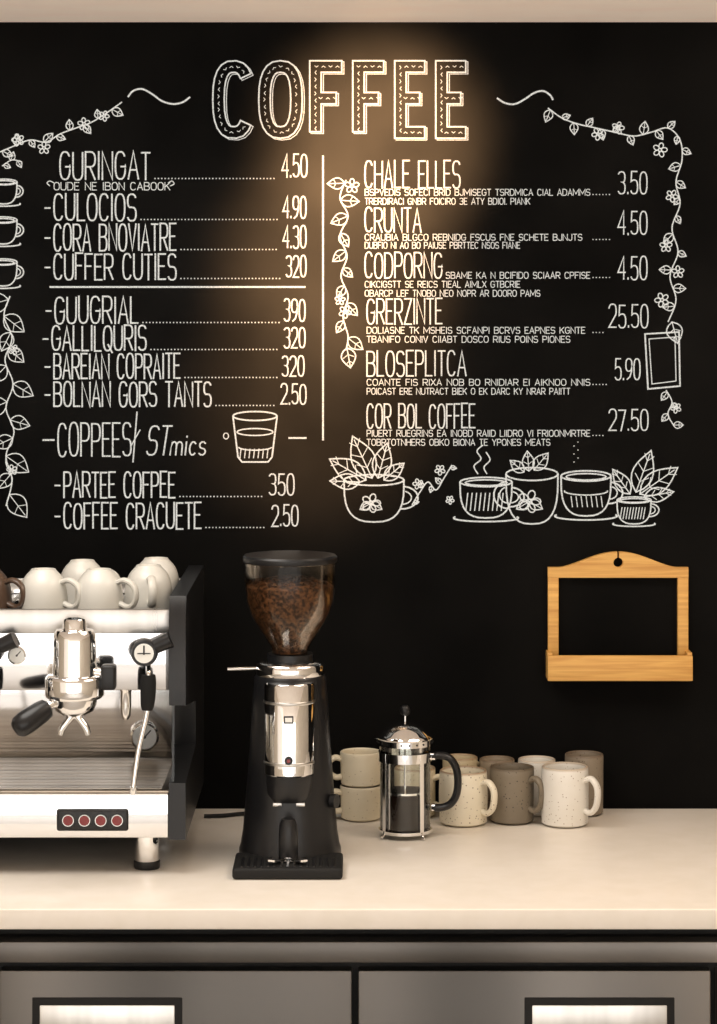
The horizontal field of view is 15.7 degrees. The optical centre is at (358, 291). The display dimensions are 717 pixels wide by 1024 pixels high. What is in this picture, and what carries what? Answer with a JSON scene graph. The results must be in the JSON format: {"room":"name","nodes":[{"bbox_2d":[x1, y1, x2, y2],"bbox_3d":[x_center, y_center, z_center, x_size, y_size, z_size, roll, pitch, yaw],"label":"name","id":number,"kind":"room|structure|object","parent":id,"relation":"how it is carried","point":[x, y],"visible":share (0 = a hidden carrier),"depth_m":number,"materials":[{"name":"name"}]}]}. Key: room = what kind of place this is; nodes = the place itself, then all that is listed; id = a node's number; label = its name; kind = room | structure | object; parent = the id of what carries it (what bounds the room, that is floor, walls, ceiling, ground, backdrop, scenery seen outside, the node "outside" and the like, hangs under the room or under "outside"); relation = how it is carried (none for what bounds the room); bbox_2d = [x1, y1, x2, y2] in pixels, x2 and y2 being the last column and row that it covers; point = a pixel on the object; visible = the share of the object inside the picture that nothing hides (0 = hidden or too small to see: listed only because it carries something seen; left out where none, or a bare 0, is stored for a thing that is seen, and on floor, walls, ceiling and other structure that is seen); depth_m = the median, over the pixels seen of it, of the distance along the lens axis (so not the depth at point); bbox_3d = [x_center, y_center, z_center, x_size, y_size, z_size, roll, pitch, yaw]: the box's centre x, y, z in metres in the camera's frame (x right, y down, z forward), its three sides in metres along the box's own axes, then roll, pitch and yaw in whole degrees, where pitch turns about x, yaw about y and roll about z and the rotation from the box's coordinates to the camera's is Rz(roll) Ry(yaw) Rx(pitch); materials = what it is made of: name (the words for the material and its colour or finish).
{"room":"coffee shop","nodes":[
{"label":"coffee shop","id":0,"kind":"room"},
{"bbox_2d":[0,0,716,21],"bbox_3d":[0.000,-0.517,1.440,6.240,0.100,6.120,0,0,0],"label":"ceiling","id":1,"kind":"structure","parent":0,"point":[10,10],"depth_m":4.31,"materials":[{"name":"beige paint"}]},
{"bbox_2d":[0,22,716,808],"bbox_3d":[0.000,0.613,4.560,6.000,2.360,0.120,0,0,0],"label":"wall","id":2,"kind":"structure","parent":0,"point":[442,617],"depth_m":4.50,"materials":[{"name":"black paint"}]},
{"bbox_2d":[0,258,33,517],"bbox_3d":[-0.590,0.166,4.497,0.057,0.448,0.005,0,0,0],"label":"drawing","id":3,"kind":"object","parent":2,"relation":"attached to","point":[9,349],"depth_m":4.50,"materials":[{"name":"white paint"}]},
{"bbox_2d":[0,102,123,168],"bbox_3d":[-0.513,-0.271,4.497,0.213,0.114,0.005,0,0,0],"label":"drawing","id":4,"kind":"object","parent":2,"relation":"attached to","point":[84,125],"depth_m":4.50,"materials":[{"name":"white paint"}]},
{"bbox_2d":[55,471,117,529],"bbox_3d":[-0.470,0.360,4.497,0.107,0.100,0.005,0,0,0],"label":"lettering","id":5,"kind":"object","parent":2,"relation":"attached to","point":[82,516],"depth_m":4.50},
{"bbox_2d":[42,412,139,461],"bbox_3d":[-0.463,0.251,4.497,0.168,0.085,0.005,0,0,0],"label":"menu sign","id":6,"kind":"object","parent":2,"relation":"attached to","point":[81,423],"depth_m":4.50,"materials":[{"name":"white paint"}]},
{"bbox_2d":[45,150,238,280],"bbox_3d":[-0.374,-0.132,4.497,0.334,0.225,0.005,0,0,0],"label":"menu sign","id":7,"kind":"object","parent":2,"relation":"attached to","point":[107,243],"depth_m":4.50,"materials":[{"name":"white paint"}]},
{"bbox_2d":[43,296,276,407],"bbox_3d":[-0.343,0.104,4.497,0.403,0.192,0.005,0,0,0],"label":"menu sign","id":8,"kind":"object","parent":2,"relation":"attached to","point":[113,335],"depth_m":4.50,"materials":[{"name":"white paint"}]},
{"bbox_2d":[123,471,200,529],"bbox_3d":[-0.340,0.360,4.497,0.133,0.100,0.005,0,0,0],"label":"menu sign","id":9,"kind":"object","parent":2,"relation":"attached to","point":[141,479],"depth_m":4.50,"materials":[{"name":"white paint"}]},
{"bbox_2d":[212,60,253,139],"bbox_3d":[-0.217,-0.332,4.497,0.071,0.137,0.005,0,0,0],"label":"letter","id":10,"kind":"object","parent":2,"relation":"attached to","point":[222,76],"depth_m":4.50,"materials":[{"name":"white paint"}]},
{"bbox_2d":[258,60,343,139],"bbox_3d":[-0.099,-0.332,4.497,0.147,0.137,0.005,0,0,0],"label":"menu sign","id":11,"kind":"object","parent":2,"relation":"attached to","point":[318,98],"depth_m":4.50,"materials":[{"name":"white paint"}]},
{"bbox_2d":[322,155,362,440],"bbox_3d":[-0.028,0.010,4.497,0.069,0.493,0.005,0,0,0],"label":"drawing","id":12,"kind":"object","parent":2,"relation":"attached to","point":[344,183],"depth_m":4.50,"materials":[{"name":"white paint"}]},
{"bbox_2d":[352,60,385,133],"bbox_3d":[0.018,-0.337,4.497,0.057,0.126,0.005,0,0,0],"label":"letter","id":13,"kind":"object","parent":2,"relation":"attached to","point":[364,98],"depth_m":4.50,"materials":[{"name":"white paint"}]},
{"bbox_2d":[394,60,426,139],"bbox_3d":[0.090,-0.332,4.497,0.055,0.137,0.005,0,0,0],"label":"letter","id":14,"kind":"object","parent":2,"relation":"attached to","point":[403,98],"depth_m":4.50,"materials":[{"name":"white paint"}]},
{"bbox_2d":[435,60,467,139],"bbox_3d":[0.161,-0.332,4.497,0.055,0.137,0.005,0,0,0],"label":"letter","id":15,"kind":"object","parent":2,"relation":"attached to","point":[444,98],"depth_m":4.50,"materials":[{"name":"white paint"}]},
{"bbox_2d":[366,350,606,394],"bbox_3d":[0.221,0.139,4.497,0.415,0.076,0.005,0,0,0],"label":"menu sign","id":16,"kind":"object","parent":2,"relation":"attached to","point":[441,351],"depth_m":4.50,"materials":[{"name":"white paint"}]},
{"bbox_2d":[364,159,609,342],"bbox_3d":[0.222,-0.071,4.497,0.424,0.316,0.005,0,0,0],"label":"menu text","id":17,"kind":"object","parent":2,"relation":"attached to","point":[436,188],"depth_m":4.50},
{"bbox_2d":[329,403,677,526],"bbox_3d":[0.251,0.299,4.497,0.602,0.213,0.005,0,0,0],"label":"drawings","id":18,"kind":"object","parent":2,"relation":"attached to","point":[344,481],"depth_m":4.50},
{"bbox_2d":[544,108,690,428],"bbox_3d":[0.448,-0.041,4.497,0.252,0.553,0.005,0,0,0],"label":"menu sign","id":19,"kind":"object","parent":2,"relation":"attached to","point":[617,130],"depth_m":4.50,"materials":[{"name":"white paint"}]},
{"bbox_2d":[546,551,692,680],"bbox_3d":[0.448,0.557,4.476,0.248,0.218,0.048,0,0,0],"label":"frame","id":20,"kind":"object","parent":2,"relation":"attached to","point":[679,667],"visible":1,"depth_m":4.49,"materials":[{"name":"brown wood"}]},
{"bbox_3d":[0.000,1.843,1.500,6.240,0.100,6.240,0,0,0],"label":"floor","id":21,"kind":"structure","parent":0,"visible":0},
{"bbox_2d":[0,809,716,1023],"bbox_3d":[0.000,1.343,4.130,4.400,0.900,0.733,0,0,0],"label":"counter","id":22,"kind":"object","parent":21,"relation":"on","point":[611,918],"depth_m":3.80,"materials":[{"name":"beige stone"}]},
{"bbox_2d":[0,565,203,869],"bbox_3d":[-0.642,0.680,4.165,0.756,0.426,0.558,0,0,0],"label":"espresso machine","id":23,"kind":"object","parent":22,"relation":"on","point":[102,710],"visible":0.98,"depth_m":4.00,"materials":[{"name":"silver metal"}]},
{"bbox_2d":[0,570,25,608],"bbox_3d":[-0.579,0.476,4.150,0.106,0.068,0.080,0,0,0],"label":"cup","id":24,"kind":"object","parent":23,"relation":"on","point":[6,602],"visible":0.91,"depth_m":4.13,"materials":[{"name":"ceramic"}]},
{"bbox_2d":[19,568,80,608],"bbox_3d":[-0.490,0.476,4.150,0.106,0.068,0.080,0,0,0],"label":"cup","id":25,"kind":"object","parent":23,"relation":"on","point":[45,588],"visible":0.92,"depth_m":4.12,"materials":[{"name":"white ceramic"}]},
{"bbox_2d":[61,559,121,603],"bbox_3d":[-0.442,0.476,4.285,0.107,0.068,0.080,0,0,0],"label":"cup","id":26,"kind":"object","parent":23,"relation":"on","point":[75,568],"visible":0.38,"depth_m":4.26,"materials":[{"name":"white ceramic"}]},
{"bbox_2d":[74,568,138,608],"bbox_3d":[-0.401,0.476,4.148,0.106,0.068,0.080,0,0,0],"label":"cup","id":27,"kind":"object","parent":23,"relation":"on","point":[101,588],"visible":0.91,"depth_m":4.12,"materials":[{"name":"white ceramic"}]},
{"bbox_2d":[124,564,171,608],"bbox_3d":[-0.344,0.476,4.200,0.080,0.068,0.102,0,0,21],"label":"cup","id":28,"kind":"object","parent":23,"relation":"on","point":[153,582],"visible":0.88,"depth_m":4.18,"materials":[{"name":"white ceramic"}]},
{"bbox_2d":[140,557,178,591],"bbox_3d":[-0.336,0.476,4.305,0.080,0.068,0.110,0,0,0],"label":"cup","id":29,"kind":"object","parent":23,"relation":"on","point":[164,562],"visible":0.29,"depth_m":4.30,"materials":[{"name":"white ceramic"}]},
{"bbox_2d":[204,812,243,817],"bbox_3d":[-0.148,0.889,4.391,0.219,0.006,0.087,0,0,31],"label":"power cord","id":30,"kind":"object","parent":22,"relation":"on","point":[233,813],"visible":0.27,"depth_m":4.41,"materials":[{"name":"black rubber"}]},
{"bbox_2d":[227,550,342,878],"bbox_3d":[-0.115,0.653,4.067,0.182,0.479,0.240,0,0,0],"label":"coffee grinder","id":31,"kind":"object","parent":22,"relation":"on","point":[290,831],"visible":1,"depth_m":4.05,"materials":[{"name":"black plastic"}]},
{"bbox_2d":[332,748,379,821],"bbox_3d":[-0.004,0.835,4.408,0.088,0.115,0.071,0,0,24],"label":"stack","id":32,"kind":"object","parent":22,"relation":"on","point":[359,791],"visible":0.81,"depth_m":4.38,"materials":[{"name":"ceramic"}]},
{"bbox_2d":[394,764,438,816],"bbox_3d":[0.108,0.851,4.432,0.095,0.083,0.070,0,0,0],"label":"cup","id":33,"kind":"object","parent":22,"relation":"on","point":[412,771],"visible":0.41,"depth_m":4.41,"materials":[{"name":"beige ceramic"}]},
{"bbox_2d":[377,705,461,839],"bbox_3d":[0.098,0.785,4.268,0.143,0.214,0.093,0,0,0],"label":"press","id":34,"kind":"object","parent":22,"relation":"on","point":[404,809],"visible":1,"depth_m":4.24,"materials":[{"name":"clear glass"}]},
{"bbox_2d":[443,753,478,767],"bbox_3d":[0.179,0.844,4.461,0.071,0.097,0.075,0,0,0],"label":"cup","id":35,"kind":"object","parent":22,"relation":"on","point":[462,759],"visible":0.24,"depth_m":4.44,"materials":[{"name":"beige ceramic"}]},
{"bbox_2d":[439,766,497,826],"bbox_3d":[0.183,0.847,4.366,0.097,0.090,0.086,0,0,0],"label":"cup","id":36,"kind":"object","parent":22,"relation":"on","point":[470,810],"visible":0.91,"depth_m":4.33,"materials":[{"name":"ceramic"}]},
{"bbox_2d":[479,755,513,809],"bbox_3d":[0.242,0.845,4.459,0.071,0.094,0.075,0,0,0],"label":"cup","id":37,"kind":"object","parent":22,"relation":"on","point":[485,762],"visible":0.23,"depth_m":4.44,"materials":[{"name":"beige ceramic"}]},
{"bbox_2d":[490,762,543,824],"bbox_3d":[0.267,0.846,4.381,0.092,0.093,0.079,0,0,0],"label":"mug","id":38,"kind":"object","parent":22,"relation":"on","point":[514,782],"visible":0.94,"depth_m":4.35,"materials":[{"name":"ceramic"}]},
{"bbox_2d":[518,755,554,816],"bbox_3d":[0.310,0.845,4.457,0.074,0.094,0.078,0,0,0],"label":"cup","id":39,"kind":"object","parent":22,"relation":"on","point":[537,761],"visible":0.22,"depth_m":4.42,"materials":[{"name":"white ceramic"}]},
{"bbox_2d":[541,762,600,827],"bbox_3d":[0.355,0.843,4.359,0.098,0.098,0.082,0,0,0],"label":"cup","id":40,"kind":"object","parent":22,"relation":"on","point":[566,784],"visible":1,"depth_m":4.33,"materials":[{"name":"ceramic"}]},
{"bbox_2d":[565,750,602,816],"bbox_3d":[0.386,0.841,4.457,0.066,0.103,0.084,0,0,0],"label":"cup","id":41,"kind":"object","parent":22,"relation":"on","point":[593,760],"visible":0.48,"depth_m":4.42,"materials":[{"name":"ceramic"}]}
]}

